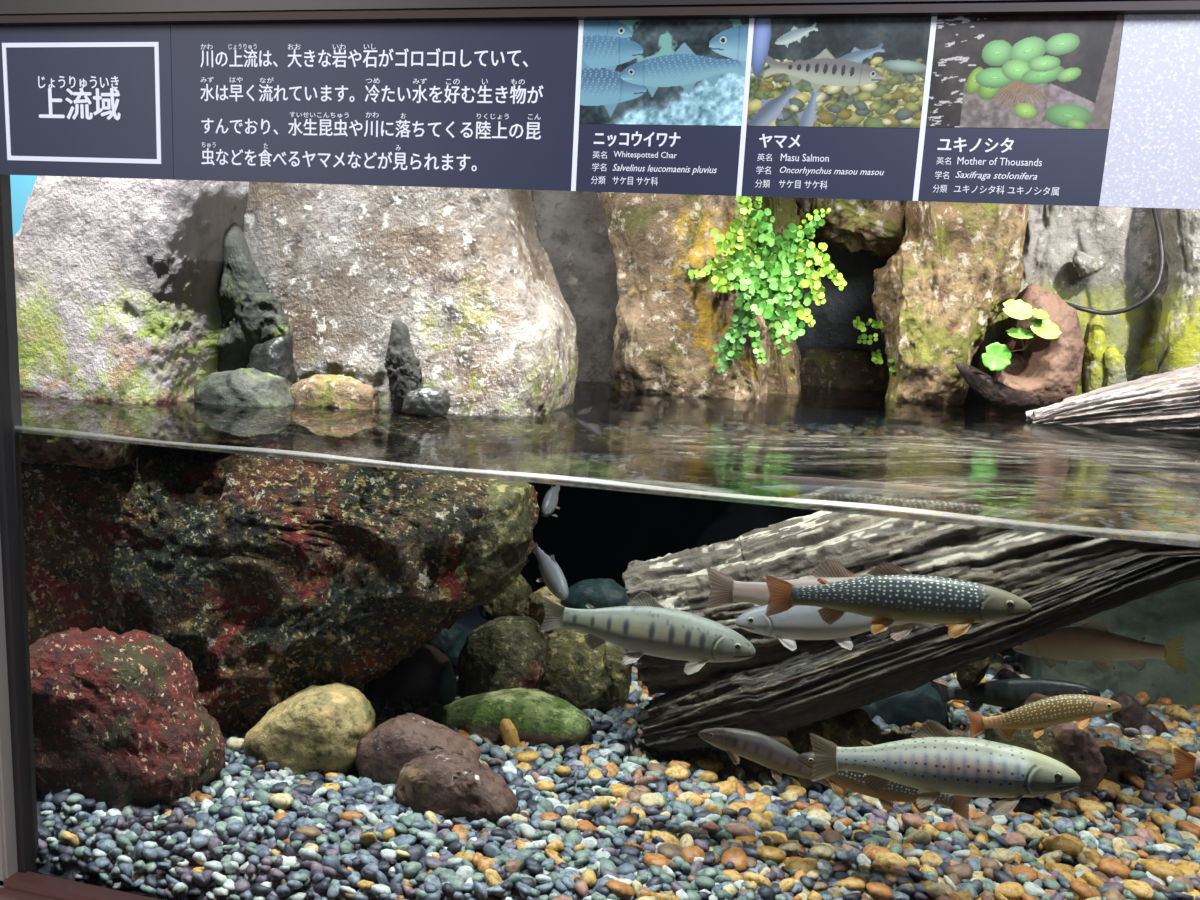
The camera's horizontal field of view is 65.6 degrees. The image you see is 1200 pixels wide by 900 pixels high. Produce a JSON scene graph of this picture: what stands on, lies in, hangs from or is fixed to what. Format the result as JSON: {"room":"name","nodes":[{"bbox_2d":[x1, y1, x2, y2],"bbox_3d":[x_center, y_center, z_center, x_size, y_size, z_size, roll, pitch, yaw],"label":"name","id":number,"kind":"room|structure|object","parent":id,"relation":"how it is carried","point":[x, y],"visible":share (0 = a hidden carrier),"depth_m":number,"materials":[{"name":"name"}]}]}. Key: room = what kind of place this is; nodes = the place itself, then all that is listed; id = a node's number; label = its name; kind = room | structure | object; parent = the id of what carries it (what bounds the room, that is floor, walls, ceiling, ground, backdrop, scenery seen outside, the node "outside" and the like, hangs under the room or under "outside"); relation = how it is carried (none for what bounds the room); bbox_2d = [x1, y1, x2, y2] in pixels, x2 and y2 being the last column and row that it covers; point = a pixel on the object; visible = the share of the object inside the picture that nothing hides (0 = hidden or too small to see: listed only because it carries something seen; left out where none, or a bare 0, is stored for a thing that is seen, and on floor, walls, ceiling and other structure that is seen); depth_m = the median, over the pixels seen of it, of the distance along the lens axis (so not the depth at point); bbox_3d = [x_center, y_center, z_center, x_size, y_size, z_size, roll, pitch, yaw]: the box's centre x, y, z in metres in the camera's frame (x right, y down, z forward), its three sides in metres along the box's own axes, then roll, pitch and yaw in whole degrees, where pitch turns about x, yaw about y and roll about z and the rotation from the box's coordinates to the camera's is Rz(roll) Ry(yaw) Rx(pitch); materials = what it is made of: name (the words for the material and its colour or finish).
{"room":"public aquarium","nodes":[
{"label":"public aquarium","id":0,"kind":"room"},
{"bbox_2d":[10,175,37,240],"bbox_3d":[-1.075,-0.510,2.004,0.786,0.750,0.034,8,11,29],"label":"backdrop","id":1,"kind":"structure","parent":0,"point":[22,186],"depth_m":2.15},
{"bbox_3d":[0.295,0.389,2.019,3.600,0.046,2.288,5,9,12],"label":"floor","id":2,"kind":"structure","parent":0,"visible":0},
{"bbox_2d":[0,887,63,899],"bbox_3d":[0.357,0.599,0.751,2.114,0.044,0.152,5,9,12],"label":"trim","id":3,"kind":"structure","parent":2,"relation":"on","point":[6,893],"depth_m":1.01,"materials":[{"name":"brown wood"}]},
{"bbox_2d":[0,871,159,899],"bbox_3d":[0.373,0.563,0.809,2.114,0.010,0.022,5,9,12],"label":"trim","id":4,"kind":"structure","parent":3,"relation":"on","point":[46,885],"depth_m":1.01,"materials":[{"name":"brown wood"}]},
{"bbox_3d":[0.408,0.115,0.749,2.098,0.904,0.006,5,9,12],"label":"window","id":5,"kind":"structure","parent":3,"relation":"on","visible":0},
{"bbox_2d":[0,25,173,179],"bbox_3d":[-0.493,-0.330,0.882,0.200,0.138,0.002,5,9,12],"label":"sign","id":6,"kind":"object","parent":5,"relation":"attached to","point":[83,100],"visible":1,"depth_m":0.88,"materials":[{"name":"blue"}]},
{"bbox_2d":[171,20,578,190],"bbox_3d":[-0.208,-0.305,0.821,0.385,0.138,0.002,5,9,12],"label":"sign","id":7,"kind":"object","parent":5,"relation":"attached to","point":[469,104],"visible":1,"depth_m":0.82,"materials":[{"name":"blue"}]},
{"bbox_2d":[0,0,1189,887],"bbox_3d":[0.309,0.109,0.770,2.700,1.270,0.050,5,9,12],"label":"window frame","id":8,"kind":"structure","parent":5,"relation":"attached to","point":[10,397],"depth_m":0.95,"materials":[{"name":"black metal"}]},
{"bbox_2d":[0,0,1199,25],"bbox_3d":[0.330,-0.327,0.690,2.700,0.006,0.010,5,9,12],"label":"trim","id":9,"kind":"structure","parent":8,"relation":"attached to","point":[1192,6],"depth_m":0.75,"materials":[{"name":"brown"}]},
{"bbox_2d":[571,19,748,195],"bbox_3d":[0.047,-0.282,0.766,0.140,0.138,0.002,5,9,12],"label":"sign","id":10,"kind":"object","parent":5,"relation":"attached to","point":[659,103],"visible":1,"depth_m":0.77,"materials":[{"name":"blue"}]},
{"bbox_2d":[579,19,748,125],"bbox_3d":[0.051,-0.309,0.761,0.135,0.082,0.001,5,9,12],"label":"print","id":11,"kind":"object","parent":10,"relation":"attached to","point":[672,71],"depth_m":0.76},
{"bbox_2d":[736,17,930,200],"bbox_3d":[0.183,-0.270,0.738,0.138,0.138,0.002,5,9,12],"label":"sign","id":12,"kind":"object","parent":5,"relation":"attached to","point":[832,107],"visible":1,"depth_m":0.74,"materials":[{"name":"blue"}]},
{"bbox_2d":[747,17,930,127],"bbox_3d":[0.186,-0.297,0.732,0.134,0.082,0.001,5,9,12],"label":"print","id":13,"kind":"object","parent":12,"relation":"attached to","point":[866,71],"depth_m":0.73},
{"bbox_2d":[912,15,1123,205],"bbox_3d":[0.316,-0.259,0.709,0.135,0.138,0.002,5,9,12],"label":"sign","id":14,"kind":"object","parent":5,"relation":"attached to","point":[1016,109],"visible":1,"depth_m":0.71,"materials":[{"name":"blue"}]},
{"bbox_2d":[926,15,1123,128],"bbox_3d":[0.319,-0.285,0.703,0.131,0.081,0.001,5,9,12],"label":"print","id":15,"kind":"object","parent":14,"relation":"attached to","point":[1059,71],"depth_m":0.70},
{"bbox_2d":[1098,14,1199,208],"bbox_3d":[0.915,-0.205,0.581,1.094,0.138,0.001,5,9,12],"label":"wall panel","id":16,"kind":"object","parent":5,"relation":"attached to","point":[1152,158],"visible":1,"depth_m":0.69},
{"bbox_2d":[14,380,1199,899],"bbox_3d":[0.271,0.138,1.923,3.530,0.549,2.190,5,9,12],"label":"water","id":17,"kind":"object","parent":2,"relation":"on","point":[816,642],"visible":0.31,"depth_m":0.89,"materials":[{"name":"clear liquid"}]},
{"bbox_2d":[194,368,294,406],"bbox_3d":[-0.496,-0.073,1.303,0.141,0.088,0.104,6,10,17],"label":"stone","id":18,"kind":"object","parent":17,"relation":"in","point":[249,387],"visible":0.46,"depth_m":1.26,"materials":[{"name":"grey stone"}]},
{"bbox_2d":[246,335,296,383],"bbox_3d":[-0.467,-0.109,1.324,0.069,0.111,0.065,5,10,15],"label":"stone","id":19,"kind":"object","parent":18,"relation":"on","point":[274,356],"visible":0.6,"depth_m":1.30,"materials":[{"name":"grey stone"}]},
{"bbox_2d":[290,374,378,408],"bbox_3d":[-0.376,-0.073,1.328,0.147,0.073,0.086,5,9,12],"label":"stone","id":20,"kind":"object","parent":17,"relation":"on","point":[330,390],"visible":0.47,"depth_m":1.29,"materials":[{"name":"beige stone"}]},
{"bbox_2d":[401,385,450,416],"bbox_3d":[-0.234,-0.067,1.256,0.064,0.041,0.053,5,9,12],"label":"stone","id":21,"kind":"object","parent":17,"relation":"on","point":[427,400],"visible":1,"depth_m":1.24,"materials":[{"name":"grey stone"}]},
{"bbox_2d":[533,190,618,382],"bbox_3d":[-0.070,-0.395,1.977,0.386,0.703,0.223,5,9,12],"label":"wall","id":22,"kind":"structure","parent":17,"relation":"in","point":[573,225],"depth_m":1.87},
{"bbox_2d":[596,192,769,399],"bbox_3d":[0.148,-0.356,1.837,0.411,0.643,0.326,5,9,12],"label":"boulder","id":23,"kind":"object","parent":17,"relation":"in","point":[669,325],"visible":0.48,"depth_m":1.71,"materials":[{"name":"stone"}]},
{"bbox_2d":[688,196,846,372],"bbox_3d":[0.291,-0.299,1.626,0.272,0.337,0.051,5,9,12],"label":"fern","id":24,"kind":"object","parent":23,"relation":"hanging from","point":[767,255],"visible":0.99,"depth_m":1.62,"materials":[{"name":"green plant"}]},
{"bbox_2d":[746,196,800,393],"bbox_3d":[0.317,-0.369,1.929,0.251,0.656,0.237,6,10,15],"label":"boulder","id":25,"kind":"object","parent":17,"relation":"in","point":[784,370],"visible":0.09,"depth_m":1.86,"materials":[{"name":"brown stone"}]},
{"bbox_2d":[794,214,891,355],"bbox_3d":[0.597,-0.418,2.186,0.431,0.780,0.177,5,9,12],"label":"wall","id":26,"kind":"structure","parent":17,"relation":"in","point":[833,328],"depth_m":2.13,"materials":[{"name":"black stone"}]},
{"bbox_2d":[799,347,889,390],"bbox_3d":[0.563,-0.161,2.130,0.308,0.139,0.134,5,9,12],"label":"boulder","id":27,"kind":"object","parent":17,"relation":"in","point":[836,368],"visible":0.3,"depth_m":2.07,"materials":[{"name":"brown stone"}]},
{"bbox_2d":[871,201,1028,404],"bbox_3d":[0.705,-0.362,1.880,0.302,0.632,0.296,5,9,12],"label":"boulder","id":28,"kind":"object","parent":17,"relation":"in","point":[955,266],"visible":0.8,"depth_m":1.78,"materials":[{"name":"stone"}]},
{"bbox_2d":[795,198,905,256],"bbox_3d":[0.561,-0.545,1.952,0.378,0.274,0.247,5,9,12],"label":"boulder","id":29,"kind":"object","parent":28,"relation":"on","point":[877,227],"visible":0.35,"depth_m":1.89,"materials":[{"name":"stone"}]},
{"bbox_2d":[853,316,882,364],"bbox_3d":[0.556,-0.228,1.931,0.068,0.096,0.046,5,9,12],"label":"fern","id":30,"kind":"object","parent":28,"relation":"on","point":[876,358],"visible":0.99,"depth_m":1.93,"materials":[{"name":"green plant"}]},
{"bbox_2d":[888,359,896,371],"bbox_3d":[0.597,-0.167,1.850,0.034,0.027,0.043,-5,12,-42],"label":"seedling","id":31,"kind":"object","parent":28,"relation":"on","point":[889,360],"visible":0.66,"depth_m":1.85,"materials":[{"name":"green plant"}]},
{"bbox_2d":[956,363,1039,407],"bbox_3d":[0.743,-0.120,1.741,0.156,0.078,0.032,5,9,12],"label":"shard","id":32,"kind":"object","parent":17,"relation":"on","point":[988,387],"visible":1,"depth_m":1.73},
{"bbox_2d":[992,283,1083,409],"bbox_3d":[0.862,-0.202,1.843,0.160,0.246,0.232,5,9,12],"label":"rock","id":33,"kind":"object","parent":17,"relation":"on","point":[1048,371],"visible":0.7,"depth_m":1.75,"materials":[{"name":"brown stone"}]},
{"bbox_2d":[982,299,1060,370],"bbox_3d":[0.751,-0.204,1.662,0.128,0.129,0.065,5,9,12],"label":"saxifrage","id":34,"kind":"object","parent":33,"relation":"on","point":[997,356],"visible":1,"depth_m":1.66,"materials":[{"name":"green plant"}]},
{"bbox_2d":[1066,208,1164,314],"bbox_3d":[0.936,-0.400,1.717,0.207,0.299,0.047,5,9,12],"label":"cable","id":35,"kind":"object","parent":33,"relation":"attached to","point":[1149,295],"visible":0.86,"depth_m":1.71,"materials":[{"name":"black plastic"}]},
{"bbox_2d":[967,204,1168,395],"bbox_3d":[1.199,-0.379,1.972,0.764,0.765,0.298,5,9,12],"label":"rock","id":36,"kind":"object","parent":17,"relation":"in","point":[1126,238],"visible":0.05,"depth_m":1.90,"materials":[{"name":"grey stone"}]},
{"bbox_2d":[1072,250,1106,276],"bbox_3d":[0.971,-0.369,1.848,0.064,0.053,0.045,5,9,12],"label":"stone","id":37,"kind":"object","parent":36,"relation":"on","point":[1086,265],"visible":1,"depth_m":1.83,"materials":[{"name":"grey stone"}]},
{"bbox_2d":[1081,315,1106,393],"bbox_3d":[0.961,-0.177,1.807,0.057,0.168,0.069,5,9,12],"label":"stone","id":38,"kind":"object","parent":17,"relation":"on","point":[1092,374],"visible":0.73,"depth_m":1.78,"materials":[{"name":"yellow stone"}]},
{"bbox_2d":[1026,364,1199,432],"bbox_3d":[0.985,-0.104,1.546,0.502,0.196,0.162,2,9,-7],"label":"driftwood","id":39,"kind":"object","parent":17,"relation":"on","point":[1167,401],"visible":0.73,"depth_m":1.54,"materials":[{"name":"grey wood"}]},
{"bbox_2d":[1103,346,1127,386],"bbox_3d":[0.987,-0.145,1.786,0.058,0.108,0.065,5,9,12],"label":"stone","id":40,"kind":"object","parent":17,"relation":"on","point":[1114,362],"visible":0.68,"depth_m":1.76,"materials":[{"name":"stone"}]},
{"bbox_2d":[1155,208,1199,373],"bbox_3d":[1.190,-0.345,1.745,0.270,0.584,0.152,6,10,15],"label":"rock","id":41,"kind":"object","parent":17,"relation":"on","point":[1177,345],"visible":0.71,"depth_m":1.74,"materials":[{"name":"stone"}]},
{"bbox_3d":[0.264,0.334,1.949,3.520,0.101,2.180,5,9,12],"label":"gravel","id":42,"kind":"object","parent":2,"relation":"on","visible":0},
{"bbox_3d":[-0.467,0.176,1.437,0.833,0.455,0.315,5,9,12],"label":"rock","id":43,"kind":"object","parent":42,"relation":"on","visible":0},
{"bbox_2d":[13,176,248,403],"bbox_3d":[-0.672,-0.245,1.341,0.320,0.494,0.275,5,9,12],"label":"boulder","id":44,"kind":"object","parent":43,"relation":"on","point":[117,279],"visible":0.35,"depth_m":1.23,"materials":[{"name":"grey stone"}]},
{"bbox_2d":[216,222,292,371],"bbox_3d":[-0.494,-0.208,1.336,0.125,0.265,0.071,5,10,14],"label":"rock pillar","id":45,"kind":"structure","parent":44,"relation":"on","point":[251,316],"depth_m":1.31,"materials":[{"name":"grey stone"}]},
{"bbox_2d":[242,182,577,416],"bbox_3d":[-0.325,-0.267,1.465,0.596,0.542,0.385,5,9,12],"label":"boulder","id":46,"kind":"object","parent":43,"relation":"on","point":[469,273],"visible":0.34,"depth_m":1.29,"materials":[{"name":"grey stone"}]},
{"bbox_2d":[384,319,421,410],"bbox_3d":[-0.269,-0.112,1.287,0.057,0.134,0.049,5,10,14],"label":"stone","id":47,"kind":"object","parent":46,"relation":"on","point":[404,374],"visible":0.87,"depth_m":1.27,"materials":[{"name":"grey stone"}]}
]}

